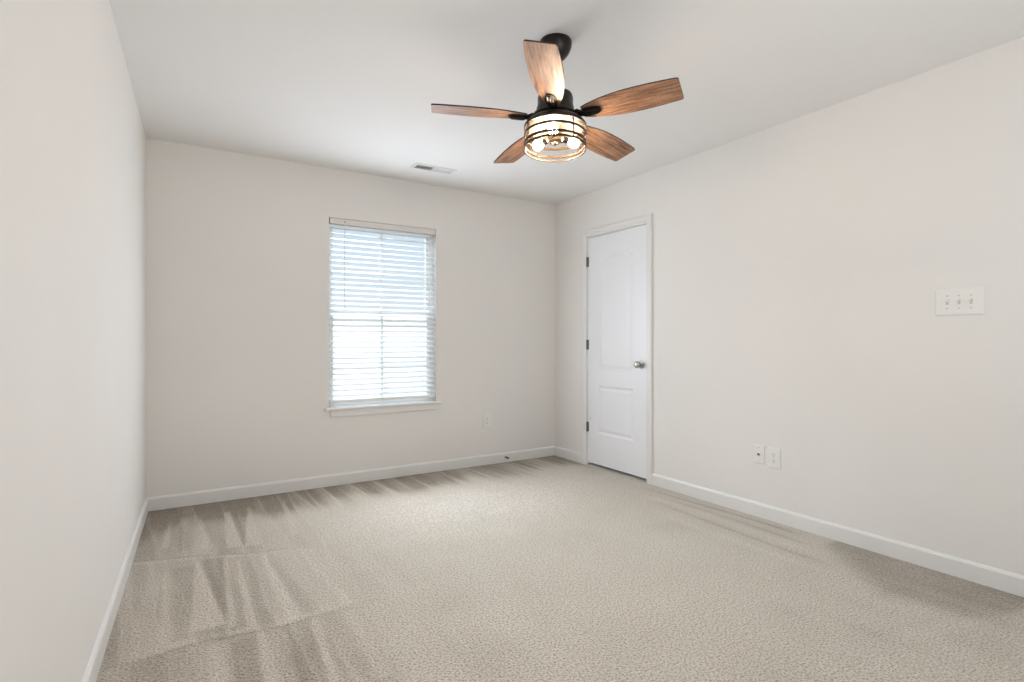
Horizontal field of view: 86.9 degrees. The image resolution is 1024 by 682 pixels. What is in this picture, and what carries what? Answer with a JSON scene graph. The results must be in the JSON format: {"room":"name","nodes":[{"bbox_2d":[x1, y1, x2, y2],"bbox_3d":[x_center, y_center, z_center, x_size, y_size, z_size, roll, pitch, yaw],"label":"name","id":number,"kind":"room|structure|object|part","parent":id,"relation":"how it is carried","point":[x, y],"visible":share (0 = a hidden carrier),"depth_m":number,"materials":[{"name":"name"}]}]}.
{"room":"empty bedroom","nodes":[
{"label":"empty bedroom","id":0,"kind":"room"},
{"bbox_2d":[0,0,145,681],"bbox_3d":[-1.246,-0.077,1.412,0.130,2.500,4.819,0,0,-30],"label":"wall","id":1,"kind":"structure","parent":0,"point":[73,138],"depth_m":1.43,"materials":[{"name":"paint"}]},
{"bbox_2d":[82,498,147,681],"bbox_3d":[-1.217,1.068,1.506,0.013,0.090,4.684,0,0,-30],"label":"baseboard","id":2,"kind":"structure","parent":1,"relation":"attached to","point":[94,664],"depth_m":2.13,"materials":[{"name":"paint"}]},
{"bbox_2d":[146,138,554,496],"bbox_3d":[-1.146,-0.077,4.380,3.867,2.500,0.130,0,0,-32],"label":"wall","id":3,"kind":"structure","parent":0,"point":[237,244],"depth_m":4.02,"materials":[{"name":"paint"}]},
{"bbox_2d":[146,446,554,511],"bbox_3d":[-0.982,1.068,4.398,3.309,0.090,0.013,0,0,-32],"label":"baseboard","id":4,"kind":"structure","parent":3,"relation":"attached to","point":[162,502],"depth_m":4.15,"materials":[{"name":"paint"}]},
{"bbox_2d":[324,224,441,416],"bbox_3d":[-1.049,-0.184,4.421,0.967,1.534,0.164,0,0,-32],"label":"window","id":5,"kind":"structure","parent":3,"relation":"in","point":[415,404],"depth_m":4.43,"materials":[{"name":"plastic"}]},
{"bbox_3d":[-1.085,-0.565,4.474,0.845,0.728,0.022,0,0,-32],"label":"sash","id":6,"kind":"part","parent":5,"relation":"part of","materials":[{"name":"plastic"}]},
{"bbox_3d":[-1.073,0.135,4.454,0.845,0.743,0.022,0,0,-32],"label":"sash","id":7,"kind":"part","parent":5,"relation":"part of","materials":[{"name":"plastic"}]},
{"bbox_2d":[329,218,434,402],"bbox_3d":[-1.036,-0.234,4.395,0.877,1.428,0.074,0,0,-32],"label":"window blind","id":8,"kind":"object","parent":5,"relation":"attached to","point":[333,221],"visible":0.95,"depth_m":4.38,"materials":[{"name":"plastic"}]},
{"bbox_3d":[-1.042,0.469,4.404,0.871,0.022,0.052,0,0,-32],"label":"rail","id":9,"kind":"part","parent":8,"relation":"part of","materials":[{"name":"plastic"}]},
{"bbox_3d":[-0.767,-0.225,4.574,0.002,1.361,0.054,0,0,-32],"label":"ladder cord","id":10,"kind":"part","parent":8,"relation":"part of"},
{"bbox_3d":[-0.702,-0.626,4.570,0.010,0.590,0.002,0,0,-32],"label":"lift cord","id":11,"kind":"part","parent":8,"relation":"part of","materials":[{"name":"white fabric"}]},
{"bbox_3d":[-1.033,0.522,4.395,0.967,0.022,0.104,0,0,-32],"label":"sill","id":12,"kind":"part","parent":5,"relation":"part of","materials":[{"name":"paint"}]},
{"bbox_2d":[483,414,490,427],"bbox_3d":[-0.225,0.719,4.870,0.078,0.122,0.008,0,0,-32],"label":"outlet plate","id":13,"kind":"object","parent":3,"relation":"attached to","point":[486,417],"visible":1,"depth_m":4.87,"materials":[{"name":"plastic"}]},
{"bbox_2d":[96,455,1023,681],"bbox_3d":[0.185,1.113,2.375,3.497,0.004,4.722,0,0,-32],"label":"floor","id":14,"kind":"structure","parent":0,"point":[554,568],"depth_m":2.36,"materials":[{"name":"beige carpet"}]},
{"bbox_2d":[109,0,1023,204],"bbox_3d":[0.121,-1.377,2.335,3.867,0.100,4.942,0,0,-32],"label":"ceiling","id":15,"kind":"structure","parent":0,"point":[347,85],"depth_m":2.61,"materials":[{"name":"paint"}]},
{"bbox_2d":[410,163,456,174],"bbox_3d":[-0.601,-1.322,4.158,0.336,0.010,0.122,0,0,-32],"label":"ceiling vent","id":16,"kind":"object","parent":15,"relation":"in","point":[420,166],"visible":1,"depth_m":4.15,"materials":[{"name":"metal"}]},
{"bbox_2d":[431,33,683,162],"bbox_3d":[0.187,-1.076,2.398,1.049,0.502,1.029,0,0,-32],"label":"ceiling fan","id":17,"kind":"object","parent":15,"relation":"hanging from","point":[555,121],"visible":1,"depth_m":2.27,"materials":[{"name":"brown wood"}]},
{"bbox_3d":[-0.140,-0.985,2.326,0.410,0.006,0.138,1,8,-8],"label":"blade","id":18,"kind":"part","parent":17,"relation":"part of","materials":[{"name":"brown wood"}]},
{"bbox_3d":[0.044,-0.955,2.670,0.138,0.006,0.410,-11,1,-26],"label":"blade","id":19,"kind":"part","parent":17,"relation":"part of","materials":[{"name":"brown wood"}]},
{"bbox_3d":[0.121,-0.879,2.421,0.055,0.045,0.045,-3,-6,40],"label":"bulb","id":20,"kind":"part","parent":17,"relation":"part of","materials":[{"name":"white glass"}]},
{"bbox_3d":[0.131,-1.004,2.045,0.138,0.006,0.410,13,-2,11],"label":"blade","id":21,"kind":"part","parent":17,"relation":"part of","materials":[{"name":"brown wood"}]},
{"bbox_2d":[542,138,547,144],"bbox_3d":[0.151,-0.886,2.396,0.033,0.031,0.029,-3,-6,40],"label":"bulb socket","id":22,"kind":"object","parent":17,"relation":"attached to","point":[545,140],"depth_m":2.39,"materials":[{"name":"brown metal"}]},
{"bbox_3d":[0.173,-0.890,2.278,0.045,0.045,0.055,0,-5,10],"label":"bulb","id":23,"kind":"part","parent":17,"relation":"part of","materials":[{"name":"white glass"}]},
{"bbox_2d":[562,136,568,143],"bbox_3d":[0.234,-0.887,2.381,0.033,0.031,0.029,2,-5,-20],"label":"bulb socket","id":24,"kind":"object","parent":17,"relation":"attached to","point":[565,139],"depth_m":2.37,"materials":[{"name":"brown metal"}]},
{"bbox_3d":[0.271,-0.879,2.394,0.055,0.045,0.045,2,-5,-20],"label":"bulb","id":25,"kind":"part","parent":17,"relation":"part of","materials":[{"name":"white glass"}]},
{"bbox_3d":[0.429,-0.955,2.602,0.410,0.006,0.138,5,-19,-44],"label":"blade","id":26,"kind":"part","parent":17,"relation":"part of","materials":[{"name":"brown wood"}]},
{"bbox_3d":[0.483,-0.986,2.215,0.410,0.006,0.138,-2,-18,28],"label":"blade","id":27,"kind":"part","parent":17,"relation":"part of","materials":[{"name":"brown wood"}]},
{"bbox_2d":[555,37,1023,575],"bbox_3d":[1.744,-0.077,3.264,0.130,2.500,4.812,0,0,-32],"label":"wall","id":28,"kind":"structure","parent":0,"point":[800,264],"depth_m":2.97,"materials":[{"name":"paint"}]},
{"bbox_2d":[555,446,581,462],"bbox_3d":[0.527,1.068,5.092,0.013,0.090,0.424,0,0,-32],"label":"baseboard","id":29,"kind":"structure","parent":28,"relation":"attached to","point":[575,456],"depth_m":5.07,"materials":[{"name":"paint"}]},
{"bbox_2d":[586,224,646,478],"bbox_3d":[0.855,0.083,4.551,0.104,2.005,0.732,0,0,-32],"label":"door","id":30,"kind":"structure","parent":28,"relation":"in","point":[616,262],"depth_m":4.53,"materials":[{"name":"paint"}]},
{"bbox_3d":[1.024,0.188,4.295,0.016,0.065,0.065,0,0,-32],"label":"knob","id":31,"kind":"part","parent":30,"relation":"part of","materials":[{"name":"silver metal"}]},
{"bbox_2d":[582,213,652,484],"bbox_3d":[0.916,0.062,4.583,0.148,2.101,0.848,0,0,-32],"label":"door frame","id":32,"kind":"structure","parent":28,"relation":"attached to","point":[648,218],"depth_m":4.36,"materials":[{"name":"paint"}]},
{"bbox_2d":[753,444,764,464],"bbox_3d":[1.560,0.717,3.422,0.016,0.118,0.078,0,0,-32],"label":"cable plate","id":33,"kind":"object","parent":28,"relation":"attached to","point":[758,450],"visible":1,"depth_m":3.42,"materials":[{"name":"plastic"}]},
{"bbox_2d":[768,447,780,469],"bbox_3d":[1.618,0.724,3.337,0.008,0.126,0.082,0,0,-32],"label":"outlet plate","id":34,"kind":"object","parent":28,"relation":"attached to","point":[774,454],"visible":1,"depth_m":3.33,"materials":[{"name":"plastic"}]},
{"bbox_2d":[652,473,1023,596],"bbox_3d":[1.984,1.068,2.741,0.013,0.090,3.410,0,0,-32],"label":"baseboard","id":35,"kind":"structure","parent":28,"relation":"attached to","point":[1006,581],"depth_m":2.90,"materials":[{"name":"paint"}]},
{"bbox_2d":[936,287,984,315],"bbox_3d":[2.103,-0.185,2.545,0.018,0.128,0.186,0,0,-32],"label":"switch plate","id":36,"kind":"object","parent":28,"relation":"attached to","point":[971,300],"visible":1,"depth_m":2.54,"materials":[{"name":"plastic"}]}
]}

